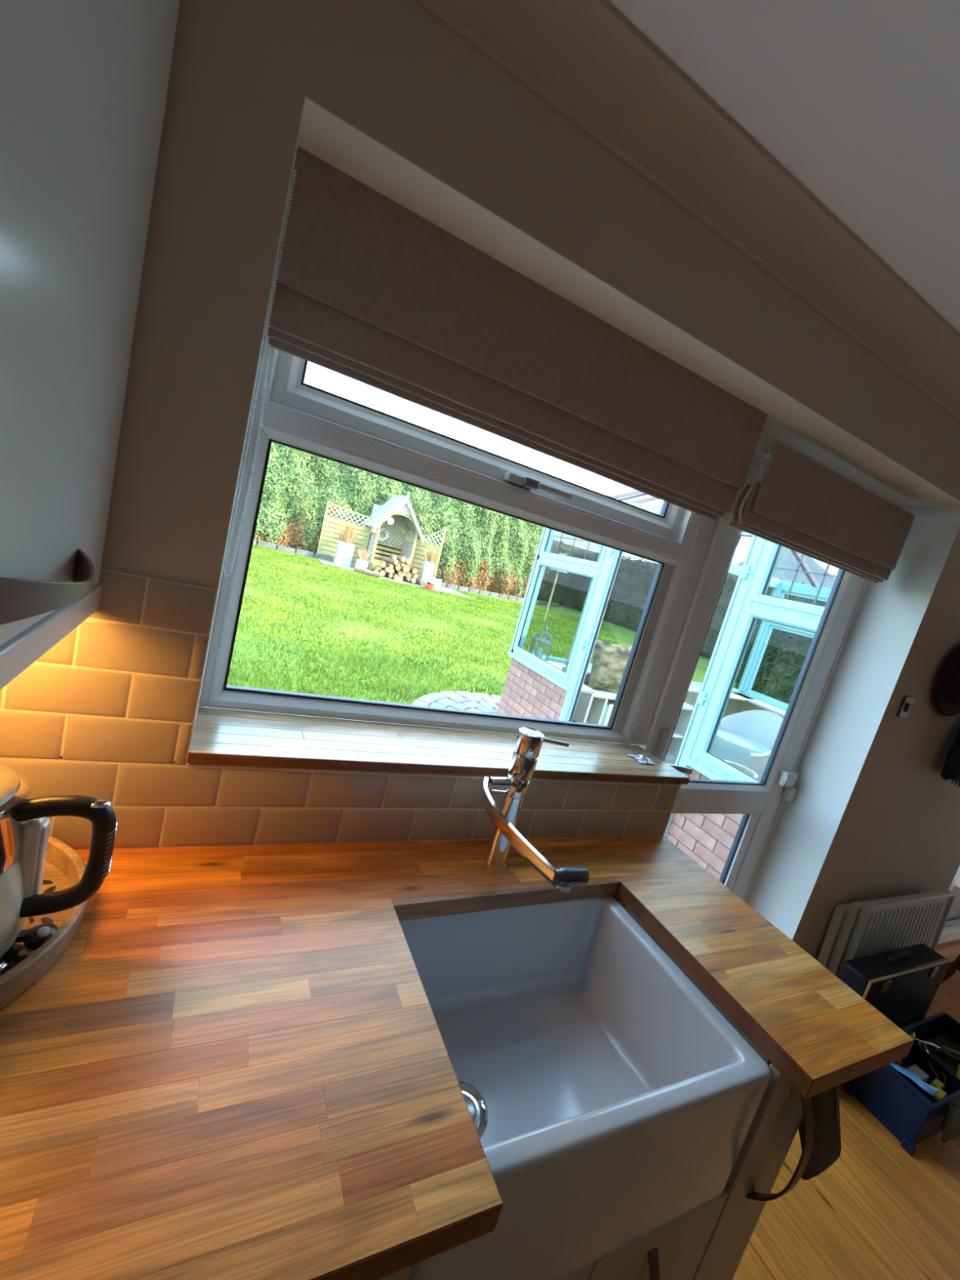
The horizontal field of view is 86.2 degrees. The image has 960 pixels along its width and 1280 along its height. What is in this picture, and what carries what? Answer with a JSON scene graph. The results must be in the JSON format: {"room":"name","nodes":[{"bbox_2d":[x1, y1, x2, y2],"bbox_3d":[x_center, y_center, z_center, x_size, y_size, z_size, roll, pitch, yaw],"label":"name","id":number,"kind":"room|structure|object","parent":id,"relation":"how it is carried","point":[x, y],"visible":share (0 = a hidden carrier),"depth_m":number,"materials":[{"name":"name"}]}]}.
{"room":"kitchen","nodes":[
{"label":"kitchen","id":0,"kind":"room"},
{"bbox_2d":[0,0,959,959],"bbox_3d":[1.815,0.433,2.198,6.310,2.720,0.301,10,10,-27],"label":"wall","id":1,"kind":"structure","parent":0,"point":[387,94],"depth_m":0.88,"materials":[{"name":"paint"}]},
{"bbox_2d":[186,706,689,784],"bbox_3d":[-0.001,0.272,1.252,1.238,0.020,0.213,10,10,-27],"label":"window sill","id":2,"kind":"structure","parent":1,"relation":"attached to","point":[220,736],"depth_m":1.12,"materials":[{"name":"brown wood"}]},
{"bbox_2d":[627,754,653,764],"bbox_3d":[0.469,0.338,1.480,0.062,0.016,0.063,10,10,-27],"label":"plastic wrapper","id":3,"kind":"object","parent":2,"relation":"on","point":[641,758],"visible":1,"depth_m":1.47,"materials":[{"name":"blue"}]},
{"bbox_2d":[198,177,717,745],"bbox_3d":[0.087,-0.247,1.287,1.261,1.004,0.089,10,10,-27],"label":"window","id":4,"kind":"structure","parent":1,"relation":"in","point":[300,415],"depth_m":1.20,"materials":[{"name":"white plastic"}]},
{"bbox_2d":[223,146,767,577],"bbox_3d":[0.138,-0.369,1.184,1.215,0.713,0.072,10,10,-28],"label":"blind","id":5,"kind":"object","parent":4,"relation":"attached to","point":[368,290],"visible":1,"depth_m":1.03,"materials":[{"name":"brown fabric"}]},
{"bbox_2d":[415,0,959,421],"bbox_3d":[2.170,-0.564,1.855,6.310,0.088,0.098,10,10,-27],"label":"trim","id":6,"kind":"structure","parent":1,"relation":"attached to","point":[585,59],"depth_m":0.95,"materials":[{"name":"paint"}]},
{"bbox_2d":[635,431,897,902],"bbox_3d":[0.884,0.447,1.830,0.842,2.099,0.128,10,10,-27],"label":"door","id":7,"kind":"structure","parent":1,"relation":"in","point":[761,803],"depth_m":1.89,"materials":[{"name":"white plastic"}]},
{"bbox_2d":[717,435,915,583],"bbox_3d":[1.071,-0.387,1.617,0.839,0.248,0.107,10,10,-27],"label":"blind","id":8,"kind":"object","parent":1,"relation":"attached to","point":[799,504],"visible":0.81,"depth_m":1.54,"materials":[{"name":"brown fabric"}]},
{"bbox_2d":[896,695,915,718],"bbox_3d":[1.525,0.240,1.835,0.060,0.080,0.014,10,10,-27],"label":"wall switch","id":9,"kind":"object","parent":1,"relation":"attached to","point":[907,702],"visible":1,"depth_m":1.83,"materials":[{"name":"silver metal"}]},
{"bbox_2d":[934,645,959,716],"bbox_3d":[1.820,0.156,1.886,0.330,0.304,0.088,10,10,-27],"label":"hat","id":10,"kind":"object","parent":1,"relation":"hanging from","point":[947,691],"visible":1,"depth_m":1.86,"materials":[{"name":"black fabric"}]},
{"bbox_2d":[937,865,959,944],"bbox_3d":[3.076,0.846,2.987,1.850,2.080,0.090,10,10,-27],"label":"door","id":11,"kind":"structure","parent":1,"relation":"in","point":[951,931],"depth_m":3.11,"materials":[{"name":"white plastic"}]},
{"bbox_2d":[940,728,959,787],"bbox_3d":[1.974,0.370,2.039,0.315,0.480,0.089,10,10,-27],"label":"hanging bag","id":12,"kind":"object","parent":1,"relation":"hanging from","point":[951,770],"visible":1,"depth_m":2.00,"materials":[{"name":"black fabric"}]},
{"bbox_2d":[608,0,959,333],"bbox_3d":[2.893,-0.275,0.358,6.610,0.200,4.050,10,10,-27],"label":"ceiling","id":13,"kind":"structure","parent":0,"point":[859,100],"depth_m":0.82,"materials":[{"name":"white paint"}]},
{"bbox_2d":[732,938,959,1279],"bbox_3d":[2.220,2.130,0.825,6.310,0.120,3.900,10,10,-27],"label":"floor","id":14,"kind":"structure","parent":0,"point":[880,1211],"depth_m":1.49,"materials":[{"name":"brown wood"}]},
{"bbox_2d":[378,1265,412,1279],"bbox_3d":[-0.624,0.879,0.685,0.796,0.873,0.570,10,10,-27],"label":"base cabinet","id":15,"kind":"object","parent":14,"relation":"on","point":[403,1274],"visible":0.02,"depth_m":0.55,"materials":[{"name":"beige paint"}]},
{"bbox_2d":[0,835,914,1279],"bbox_3d":[-0.102,0.520,0.806,1.711,0.035,0.621,10,10,-27],"label":"countertop","id":16,"kind":"structure","parent":15,"relation":"on","point":[235,1064],"depth_m":0.61,"materials":[{"name":"brown wood"}]},
{"bbox_2d":[0,835,87,1008],"bbox_3d":[-0.712,0.347,0.621,0.380,0.044,0.380,10,10,-27],"label":"round tray","id":17,"kind":"object","parent":16,"relation":"on","point":[64,868],"visible":0.46,"depth_m":0.67,"materials":[{"name":"silver wood"}]},
{"bbox_2d":[0,880,56,976],"bbox_3d":[-0.714,0.355,0.622,0.316,0.001,0.317,10,10,-27],"label":"print","id":18,"kind":"object","parent":17,"relation":"on","point":[44,920],"depth_m":0.69},
{"bbox_2d":[0,764,116,974],"bbox_3d":[-0.601,0.263,0.582,0.244,0.244,0.194,16,9,5],"label":"kettle","id":19,"kind":"object","parent":17,"relation":"on","point":[24,823],"visible":1,"depth_m":0.62,"materials":[{"name":"silver metal"}]},
{"bbox_2d":[13,923,57,950],"bbox_3d":[-0.556,0.367,0.639,0.048,0.024,0.032,10,10,-27],"label":"switch","id":20,"kind":"object","parent":19,"relation":"attached to","point":[33,938],"depth_m":0.63,"materials":[{"name":"grey paint"}]},
{"bbox_2d":[480,727,589,893],"bbox_3d":[0.087,0.361,0.979,0.176,0.310,0.309,14,9,-7],"label":"mixer tap","id":21,"kind":"object","parent":16,"relation":"on","point":[529,741],"visible":1,"depth_m":1.05,"materials":[{"name":"silver metal"}]},
{"bbox_2d":[399,895,771,1279],"bbox_3d":[0.093,0.710,0.905,0.594,0.254,0.453,10,10,-27],"label":"sink","id":22,"kind":"object","parent":16,"relation":"in","point":[609,1101],"visible":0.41,"depth_m":0.91,"materials":[{"name":"grey ceramic"}]},
{"bbox_2d":[555,895,814,1279],"bbox_3d":[0.088,1.012,1.027,0.782,0.872,0.618,10,10,-27],"label":"base cabinet","id":23,"kind":"object","parent":14,"relation":"on","point":[709,1242],"visible":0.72,"depth_m":0.86,"materials":[{"name":"beige paint"}]},
{"bbox_2d":[798,1085,841,1180],"bbox_3d":[0.589,0.842,0.893,0.079,0.251,0.044,17,9,15],"label":"hanging cloth","id":24,"kind":"object","parent":23,"relation":"hanging from","point":[826,1148],"visible":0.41,"depth_m":0.88,"materials":[{"name":"black fabric"}]},
{"bbox_2d":[817,903,849,968],"bbox_3d":[1.630,1.377,2.183,0.682,0.589,0.059,10,10,-27],"label":"radiator","id":25,"kind":"object","parent":14,"relation":"on","point":[840,912],"visible":0.11,"depth_m":2.01,"materials":[{"name":"white metal"}]},
{"bbox_2d":[826,891,935,976],"bbox_3d":[1.677,1.377,2.176,0.687,0.616,0.060,10,10,-27],"label":"radiator","id":26,"kind":"object","parent":14,"relation":"on","point":[855,908],"visible":0.1,"depth_m":2.00,"materials":[{"name":"white metal"}]},
{"bbox_2d":[836,943,951,1027],"bbox_3d":[1.552,1.431,1.996,0.604,0.506,0.102,10,10,-27],"label":"hard case","id":27,"kind":"object","parent":14,"relation":"on","point":[903,984],"visible":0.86,"depth_m":1.94,"materials":[{"name":"black plastic"}]},
{"bbox_2d":[838,890,955,973],"bbox_3d":[1.731,1.381,2.175,0.712,0.636,0.061,10,10,-27],"label":"radiator","id":28,"kind":"object","parent":14,"relation":"on","point":[884,925],"visible":0.44,"depth_m":2.11,"materials":[{"name":"white metal"}]},
{"bbox_2d":[843,1011,959,1155],"bbox_3d":[1.690,1.637,1.928,0.647,0.204,0.230,10,10,-27],"label":"box","id":29,"kind":"object","parent":14,"relation":"on","point":[909,1113],"visible":0.77,"depth_m":1.81,"materials":[{"name":"blue plastic"}]},
{"bbox_2d":[894,1059,901,1065],"bbox_3d":[1.550,1.532,1.966,0.026,0.028,0.196,17,9,11],"label":"screwdriver","id":30,"kind":"object","parent":29,"relation":"in","point":[898,1062],"visible":0.14,"depth_m":1.87,"materials":[{"name":"orange"}]},
{"bbox_2d":[909,1032,915,1040],"bbox_3d":[1.755,1.567,2.085,0.026,0.028,0.196,22,12,39],"label":"screwdriver","id":31,"kind":"object","parent":29,"relation":"in","point":[912,1035],"visible":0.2,"depth_m":2.02,"materials":[{"name":"yellow plastic"}]},
{"bbox_2d":[888,1062,941,1095],"bbox_3d":[1.483,1.504,1.761,0.153,0.027,0.061,23,12,41],"label":"packet","id":32,"kind":"object","parent":29,"relation":"in","point":[913,1076],"visible":0.86,"depth_m":1.75,"materials":[{"name":"blue plastic"}]},
{"bbox_2d":[906,1064,928,1082],"bbox_3d":[1.566,1.570,1.844,0.060,0.044,0.045,10,10,-27],"label":"box","id":33,"kind":"object","parent":29,"relation":"on","point":[924,1077],"visible":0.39,"depth_m":1.84,"materials":[{"name":"grey plastic"}]},
{"bbox_2d":[898,1032,959,1102],"bbox_3d":[1.724,1.623,1.938,0.530,0.045,0.163,10,10,-27],"label":"tray","id":34,"kind":"object","parent":29,"relation":"on","point":[951,1040],"depth_m":1.95,"materials":[{"name":"black"}]},
{"bbox_2d":[917,1040,946,1081],"bbox_3d":[1.692,1.576,1.929,0.048,0.024,0.171,18,10,17],"label":"pliers","id":35,"kind":"object","parent":29,"relation":"on","point":[920,1043],"visible":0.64,"depth_m":1.89,"materials":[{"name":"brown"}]},
{"bbox_2d":[915,1038,959,1058],"bbox_3d":[1.792,1.591,1.998,0.196,0.028,0.026,15,9,4],"label":"screwdriver","id":36,"kind":"object","parent":29,"relation":"in","point":[956,1053],"visible":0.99,"depth_m":1.99,"materials":[{"name":"green"}]},
{"bbox_2d":[930,1078,945,1090],"bbox_3d":[1.632,1.592,1.830,0.040,0.039,0.029,10,10,-27],"label":"tape measure","id":37,"kind":"object","parent":29,"relation":"on","point":[936,1083],"visible":0.64,"depth_m":1.82,"materials":[{"name":"yellow plastic"}]},
{"bbox_2d":[933,1087,947,1101],"bbox_3d":[1.607,1.591,1.794,0.040,0.039,0.029,10,10,-27],"label":"tape measure","id":38,"kind":"object","parent":29,"relation":"on","point":[939,1095],"visible":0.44,"depth_m":1.78,"materials":[{"name":"yellow plastic"}]},
{"bbox_2d":[921,1040,959,1062],"bbox_3d":[1.806,1.597,1.990,0.171,0.024,0.048,17,9,15],"label":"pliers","id":39,"kind":"object","parent":29,"relation":"in","point":[931,1046],"visible":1,"depth_m":1.99,"materials":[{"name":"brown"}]},
{"bbox_2d":[939,1104,959,1142],"bbox_3d":[1.586,1.632,1.723,0.056,0.120,0.049,17,9,14],"label":"glove","id":40,"kind":"object","parent":29,"relation":"hanging from","point":[950,1123],"visible":1,"depth_m":1.71,"materials":[{"name":"grey fabric"}]},
{"bbox_2d":[949,1102,959,1140],"bbox_3d":[1.626,1.644,1.745,0.056,0.120,0.049,17,9,14],"label":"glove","id":41,"kind":"object","parent":29,"relation":"hanging from","point":[956,1104],"visible":0.13,"depth_m":1.74,"materials":[{"name":"grey"}]},
{"bbox_2d":[955,1063,959,1079],"bbox_3d":[1.818,1.609,1.934,0.196,0.028,0.026,6,13,-44],"label":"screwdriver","id":42,"kind":"object","parent":29,"relation":"in","point":[957,1075],"visible":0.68,"depth_m":1.90,"materials":[{"name":"yellow plastic"}]},
{"bbox_2d":[940,953,959,984],"bbox_3d":[2.761,1.459,2.514,0.563,0.909,0.452,10,10,-27],"label":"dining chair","id":43,"kind":"object","parent":14,"relation":"on","point":[954,965],"visible":0.59,"depth_m":2.61,"materials":[{"name":"brown wood"}]},
{"label":"outside","id":44,"kind":"structure","parent":0,"visible":0},
{"bbox_3d":[-11.194,-11.109,61.223,150.000,0.300,119.700,10,10,-27],"label":"ground","id":45,"kind":"structure","parent":44,"visible":0},
{"bbox_2d":[539,531,626,559],"bbox_3d":[8.877,-9.459,54.907,10.700,8.700,8.700,12,9,-16],"label":"house","id":46,"kind":"structure","parent":45,"relation":"on","point":[593,547],"depth_m":51.31,"materials":[{"name":"beige"}]},
{"bbox_2d":[727,546,839,588],"bbox_3d":[23.962,-2.528,36.566,9.700,8.900,9.700,10,10,-27],"label":"house","id":47,"kind":"structure","parent":45,"relation":"on","point":[787,560],"depth_m":33.19,"materials":[{"name":"white"}]},
{"bbox_3d":[-0.284,0.381,-0.846,0.150,2.720,3.900,10,10,-27],"label":"wall","id":48,"kind":"structure","parent":0,"visible":0},
{"bbox_2d":[0,0,180,689],"bbox_3d":[-0.464,-0.456,0.368,0.373,0.967,0.594,10,10,-27],"label":"upper cabinet","id":49,"kind":"object","parent":48,"relation":"attached to","point":[84,83],"visible":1,"depth_m":0.47,"materials":[{"name":"white paint"}]},
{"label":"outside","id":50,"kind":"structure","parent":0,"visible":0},
{"bbox_2d":[226,542,737,704],"bbox_3d":[-2.533,-1.358,14.651,34.000,0.049,26.000,10,10,-27],"label":"lawn","id":51,"kind":"structure","parent":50,"point":[624,636],"depth_m":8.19,"materials":[{"name":"green plant"}]},
{"bbox_2d":[364,568,381,577],"bbox_3d":[-3.721,-2.302,17.764,0.550,0.166,0.167,14,9,-6],"label":"log","id":52,"kind":"object","parent":51,"relation":"on","point":[366,571],"visible":1,"depth_m":17.69,"materials":[{"name":"brown wood"}]},
{"bbox_2d":[316,558,469,597],"bbox_3d":[-3.311,-2.356,19.366,5.380,0.050,2.790,10,10,-27],"label":"paving","id":53,"kind":"object","parent":51,"relation":"on","point":[329,562],"visible":0.38,"depth_m":18.63,"materials":[{"name":"grey stone"}]},
{"bbox_2d":[333,522,359,567],"bbox_3d":[-4.874,-3.463,18.592,0.885,1.589,0.409,10,10,-27],"label":"planter","id":54,"kind":"object","parent":53,"relation":"on","point":[344,549],"visible":0.94,"depth_m":18.48,"materials":[{"name":"grey ceramic"}]},
{"bbox_2d":[354,565,370,573],"bbox_3d":[-4.061,-2.402,17.860,0.620,0.195,0.200,17,9,11],"label":"log","id":55,"kind":"object","parent":53,"relation":"on","point":[357,569],"visible":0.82,"depth_m":17.80,"materials":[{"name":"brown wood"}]},
{"bbox_2d":[355,548,371,568],"bbox_3d":[-4.228,-2.877,18.498,0.448,0.827,0.448,17,9,15],"label":"plant pot","id":56,"kind":"object","parent":53,"relation":"on","point":[361,562],"visible":0.91,"depth_m":18.39,"materials":[{"name":"grey"}]},
{"bbox_2d":[316,492,447,579],"bbox_3d":[-3.539,-4.080,19.292,4.239,3.220,1.830,9,11,-34],"label":"garden arbour","id":57,"kind":"object","parent":53,"relation":"on","point":[403,516],"visible":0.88,"depth_m":19.35,"materials":[{"name":"beige wood"}]},
{"bbox_2d":[378,569,385,576],"bbox_3d":[-3.552,-2.432,18.554,0.217,0.253,0.612,12,10,-20],"label":"log","id":58,"kind":"object","parent":57,"relation":"on","point":[383,572],"visible":0.74,"depth_m":18.27,"materials":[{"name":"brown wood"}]},
{"bbox_2d":[377,527,389,541],"bbox_3d":[-3.760,-4.075,19.842,0.520,0.527,0.102,9,11,-34],"label":"wreath","id":59,"kind":"object","parent":57,"relation":"hanging from","point":[381,539],"visible":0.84,"depth_m":19.85,"materials":[{"name":"white"}]},
{"bbox_2d":[386,517,393,524],"bbox_3d":[-3.324,-4.407,19.018,0.270,0.270,0.133,10,10,-27],"label":"lantern","id":60,"kind":"object","parent":57,"relation":"hanging from","point":[389,521],"visible":0.97,"depth_m":18.96,"materials":[{"name":"white paper"}]},
{"bbox_2d":[385,572,392,577],"bbox_3d":[-3.360,-2.387,18.667,0.165,0.174,0.553,8,12,-38],"label":"log","id":61,"kind":"object","parent":53,"relation":"on","point":[387,574],"visible":0.63,"depth_m":18.48,"materials":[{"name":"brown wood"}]},
{"bbox_2d":[381,566,390,572],"bbox_3d":[-3.423,-2.571,18.620,0.198,0.225,0.629,10,10,-26],"label":"log","id":62,"kind":"object","parent":61,"relation":"on","point":[386,569],"visible":0.75,"depth_m":18.36,"materials":[{"name":"brown wood"}]},
{"bbox_2d":[379,560,386,568],"bbox_3d":[-3.504,-2.745,18.509,0.217,0.224,0.603,12,9,-15],"label":"log","id":63,"kind":"object","parent":62,"relation":"on","point":[382,563],"visible":1,"depth_m":18.23,"materials":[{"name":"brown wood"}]},
{"bbox_2d":[382,556,398,564],"bbox_3d":[-3.239,-2.868,18.614,0.625,0.211,0.195,22,11,36],"label":"log","id":64,"kind":"object","parent":63,"relation":"on","point":[388,560],"visible":0.94,"depth_m":18.50,"materials":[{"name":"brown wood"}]},
{"bbox_2d":[390,554,396,559],"bbox_3d":[-3.151,-3.027,18.709,0.165,0.168,0.551,11,10,-21],"label":"log","id":65,"kind":"object","parent":64,"relation":"on","point":[393,556],"visible":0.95,"depth_m":18.47,"materials":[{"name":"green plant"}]},
{"bbox_2d":[388,568,394,573],"bbox_3d":[-3.222,-2.523,18.688,0.220,0.228,0.605,13,9,-12],"label":"log","id":66,"kind":"object","parent":61,"relation":"on","point":[392,571],"visible":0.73,"depth_m":18.40,"materials":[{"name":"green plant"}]},
{"bbox_2d":[386,562,393,568],"bbox_3d":[-3.276,-2.700,18.588,0.166,0.167,0.550,9,11,-26],"label":"log","id":67,"kind":"object","parent":66,"relation":"on","point":[388,565],"visible":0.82,"depth_m":18.37,"materials":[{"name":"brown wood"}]},
{"bbox_2d":[391,564,400,570],"bbox_3d":[-3.094,-2.678,18.717,0.198,0.215,0.626,9,11,-33],"label":"log","id":68,"kind":"object","parent":66,"relation":"on","point":[397,567],"visible":0.59,"depth_m":18.48,"materials":[{"name":"brown wood"}]},
{"bbox_3d":[-3.094,-2.859,18.833,0.600,0.213,0.220,33,-10,47],"label":"log","id":69,"kind":"object","parent":68,"relation":"on","visible":0},
{"bbox_2d":[395,555,405,562],"bbox_3d":[-2.921,-2.975,18.765,0.200,0.208,0.626,8,11,-35],"label":"log","id":70,"kind":"object","parent":69,"relation":"on","point":[400,558],"visible":0.76,"depth_m":18.55,"materials":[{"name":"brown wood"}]},
{"bbox_2d":[391,573,398,580],"bbox_3d":[-3.142,-2.345,18.701,0.199,0.242,0.633,9,11,-33],"label":"log","id":71,"kind":"object","parent":53,"relation":"on","point":[395,576],"visible":0.63,"depth_m":18.46,"materials":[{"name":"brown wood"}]},
{"bbox_2d":[397,574,403,581],"bbox_3d":[-2.920,-2.293,18.774,0.219,0.240,0.609,13,9,-13],"label":"log","id":72,"kind":"object","parent":53,"relation":"on","point":[400,577],"visible":0.72,"depth_m":18.49,"materials":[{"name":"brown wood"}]},
{"bbox_2d":[394,569,401,575],"bbox_3d":[-3.013,-2.499,18.829,0.163,0.167,0.551,9,11,-31],"label":"log","id":73,"kind":"object","parent":72,"relation":"on","point":[398,572],"visible":0.71,"depth_m":18.61,"materials":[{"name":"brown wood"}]},
{"bbox_2d":[400,571,406,576],"bbox_3d":[-2.810,-2.462,18.920,0.199,0.203,0.623,14,9,-8],"label":"log","id":74,"kind":"object","parent":72,"relation":"on","point":[403,574],"visible":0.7,"depth_m":18.62,"materials":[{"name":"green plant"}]},
{"bbox_2d":[399,565,408,572],"bbox_3d":[-2.860,-2.629,18.794,0.220,0.215,0.602,7,12,-39],"label":"log","id":75,"kind":"object","parent":74,"relation":"on","point":[404,569],"visible":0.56,"depth_m":18.58,"materials":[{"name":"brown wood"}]},
{"bbox_2d":[403,576,410,582],"bbox_3d":[-2.752,-2.270,18.945,0.167,0.173,0.553,7,12,-40],"label":"log","id":76,"kind":"object","parent":53,"relation":"on","point":[405,578],"visible":0.64,"depth_m":18.77,"materials":[{"name":"brown wood"}]},
{"bbox_2d":[405,571,412,577],"bbox_3d":[-2.634,-2.424,19.041,0.212,0.220,0.600,13,9,-7],"label":"log","id":77,"kind":"object","parent":76,"relation":"on","point":[409,574],"visible":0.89,"depth_m":18.75,"materials":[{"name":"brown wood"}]},
{"bbox_2d":[409,567,417,573],"bbox_3d":[-2.466,-2.570,19.039,0.196,0.216,0.626,12,10,-20],"label":"log","id":78,"kind":"object","parent":77,"relation":"on","point":[414,571],"visible":0.92,"depth_m":18.76,"materials":[{"name":"brown wood"}]},
{"bbox_3d":[-2.652,-2.587,18.918,0.166,0.167,0.550,11,10,-5],"label":"log","id":79,"kind":"object","parent":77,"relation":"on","visible":0},
{"bbox_3d":[-2.704,-2.780,19.023,0.200,0.195,0.620,-17,13,-4],"label":"log","id":80,"kind":"object","parent":79,"relation":"on","visible":0},
{"bbox_2d":[402,555,411,564],"bbox_3d":[-2.709,-2.951,18.879,0.218,0.228,0.605,9,11,-30],"label":"log","id":81,"kind":"object","parent":80,"relation":"on","point":[408,561],"visible":0.73,"depth_m":18.63,"materials":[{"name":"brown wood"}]},
{"bbox_2d":[409,577,416,583],"bbox_3d":[-2.511,-2.219,18.957,0.200,0.232,0.630,11,10,-20],"label":"log","id":82,"kind":"object","parent":53,"relation":"on","point":[413,580],"visible":0.79,"depth_m":18.68,"materials":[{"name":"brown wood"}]},
{"bbox_2d":[420,581,426,586],"bbox_3d":[-1.959,-2.037,18.886,0.220,0.212,0.600,18,10,18],"label":"log","id":83,"kind":"object","parent":53,"relation":"on","point":[423,584],"visible":0.46,"depth_m":18.61,"materials":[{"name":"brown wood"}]},
{"bbox_2d":[418,545,441,582],"bbox_3d":[-1.953,-2.799,19.541,0.755,1.498,0.367,10,10,-27],"label":"planter","id":84,"kind":"object","parent":53,"relation":"on","point":[428,566],"visible":0.91,"depth_m":19.41,"materials":[{"name":"grey ceramic"}]},
{"bbox_2d":[432,574,442,589],"bbox_3d":[-1.608,-2.166,19.181,0.347,0.578,0.347,10,10,-27],"label":"plant pot","id":85,"kind":"object","parent":53,"relation":"on","point":[437,584],"visible":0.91,"depth_m":19.07,"materials":[{"name":"grey ceramic"}]},
{"bbox_2d":[253,442,543,597],"bbox_3d":[-4.799,-5.513,20.097,20.038,5.064,2.766,8,11,-36],"label":"conifer hedge","id":86,"kind":"object","parent":51,"relation":"on","point":[484,549],"visible":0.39,"depth_m":20.54,"materials":[{"name":"green plant"}]},
{"bbox_2d":[253,539,558,607],"bbox_3d":[-3.774,-2.734,20.467,22.734,0.259,2.163,7,12,-40],"label":"edging","id":87,"kind":"object","parent":51,"relation":"on","point":[260,543],"visible":0.3,"depth_m":21.18,"materials":[{"name":"concrete"}]},
{"bbox_2d":[414,577,424,584],"bbox_3d":[-2.289,-2.177,19.115,0.213,0.248,0.611,7,12,-41],"label":"log","id":88,"kind":"object","parent":51,"relation":"on","point":[419,581],"visible":0.45,"depth_m":18.93,"materials":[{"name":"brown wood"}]},
{"bbox_2d":[424,577,436,590],"bbox_3d":[-1.776,-2.001,18.290,0.457,0.460,0.341,10,10,-27],"label":"plant pot","id":89,"kind":"object","parent":51,"relation":"on","point":[429,585],"visible":1,"depth_m":18.22,"materials":[{"name":"orange ceramic"}]},
{"bbox_2d":[412,690,501,713],"bbox_3d":[-2.017,0.680,3.018,8.990,0.051,4.140,10,10,-27],"label":"patio","id":90,"kind":"structure","parent":51,"relation":"on","point":[462,700],"depth_m":5.74,"materials":[{"name":"grey stone"}]},
{"bbox_2d":[416,693,498,710],"bbox_3d":[-2.020,0.691,3.019,8.990,0.029,4.140,10,10,-27],"label":"paving stones","id":91,"kind":"object","parent":90,"relation":"on","point":[462,701],"depth_m":5.73,"materials":[{"name":"grey stone"}]},
{"bbox_2d":[543,552,567,622],"bbox_3d":[2.533,-1.796,17.681,0.460,2.440,0.400,10,10,-27],"label":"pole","id":92,"kind":"object","parent":51,"relation":"on","point":[562,553],"visible":0.52,"depth_m":17.66,"materials":[{"name":"grey paint"}]},
{"bbox_2d":[523,536,831,658],"bbox_3d":[8.668,-1.302,20.855,5.231,3.595,23.400,10,10,-27],"label":"hedge","id":93,"kind":"object","parent":51,"relation":"on","point":[633,580],"visible":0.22,"depth_m":26.03,"materials":[{"name":"green plant"}]},
{"bbox_2d":[496,488,959,917],"bbox_3d":[2.666,0.054,4.440,3.640,3.285,3.132,10,10,-27],"label":"conservatory","id":94,"kind":"object","parent":51,"relation":"on","point":[534,686],"visible":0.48,"depth_m":3.93,"materials":[{"name":"grey"}]},
{"bbox_2d":[528,623,552,662],"bbox_3d":[0.603,0.020,4.958,0.200,0.390,0.193,10,10,-27],"label":"wire lantern","id":95,"kind":"object","parent":94,"relation":"on","point":[539,651],"visible":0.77,"depth_m":4.93,"materials":[{"name":"silver metal"}]},
{"bbox_2d":[535,647,543,657],"bbox_3d":[0.572,0.136,4.978,0.070,0.116,0.070,10,10,-27],"label":"candle","id":96,"kind":"object","parent":95,"relation":"on","point":[539,651],"depth_m":4.94,"materials":[{"name":"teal wax"}]},
{"bbox_2d":[561,655,570,672],"bbox_3d":[0.799,0.242,4.532,0.151,0.211,0.146,10,10,-27],"label":"stack","id":97,"kind":"object","parent":94,"relation":"on","point":[564,668],"visible":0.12,"depth_m":4.50,"materials":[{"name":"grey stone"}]},
{"bbox_2d":[572,682,693,759],"bbox_3d":[1.576,0.882,5.524,1.470,0.630,0.380,10,10,-27],"label":"storage bench","id":98,"kind":"object","parent":94,"relation":"on","point":[590,708],"visible":0.09,"depth_m":5.19,"materials":[{"name":"grey paint"}]},
{"bbox_2d":[600,705,608,724],"bbox_3d":[1.215,0.744,5.270,0.040,0.220,0.200,10,10,-27],"label":"book","id":99,"kind":"object","parent":98,"relation":"in","point":[607,706],"visible":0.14,"depth_m":5.18,"materials":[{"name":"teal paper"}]},
{"bbox_2d":[603,701,613,725],"bbox_3d":[1.261,0.742,5.291,0.052,0.240,0.200,10,10,-27],"label":"book","id":100,"kind":"object","parent":98,"relation":"in","point":[611,705],"visible":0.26,"depth_m":5.20,"materials":[{"name":"white paper"}]},
{"bbox_2d":[586,638,631,691],"bbox_3d":[1.325,0.268,5.195,0.520,0.500,0.198,10,10,-27],"label":"patterned cushion","id":101,"kind":"object","parent":98,"relation":"on","point":[610,660],"visible":0.91,"depth_m":5.10,"materials":[{"name":"beige fabric"}]},
{"bbox_2d":[724,760,758,777],"bbox_3d":[2.413,1.371,4.914,0.364,0.313,0.364,10,10,-27],"label":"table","id":102,"kind":"object","parent":94,"relation":"on","point":[743,768],"visible":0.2,"depth_m":4.99,"materials":[{"name":"grey paint"}]},
{"bbox_2d":[710,710,783,780],"bbox_3d":[2.891,1.133,5.638,0.780,0.780,0.798,10,10,-27],"label":"tub chair","id":103,"kind":"object","parent":94,"relation":"on","point":[747,739],"visible":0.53,"depth_m":5.66,"materials":[{"name":"white fabric"}]},
{"bbox_2d":[710,728,769,769],"bbox_3d":[2.795,1.286,5.638,0.660,0.440,0.655,10,10,-27],"label":"seat cushion","id":104,"kind":"object","parent":103,"relation":"on","point":[739,746],"depth_m":5.40,"materials":[{"name":"grey fabric"}]},
{"bbox_2d":[733,619,813,703],"bbox_3d":[7.619,1.199,8.948,1.750,2.058,6.782,10,10,-27],"label":"hedge","id":105,"kind":"object","parent":51,"relation":"on","point":[785,655],"visible":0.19,"depth_m":10.86,"materials":[{"name":"green plant"}]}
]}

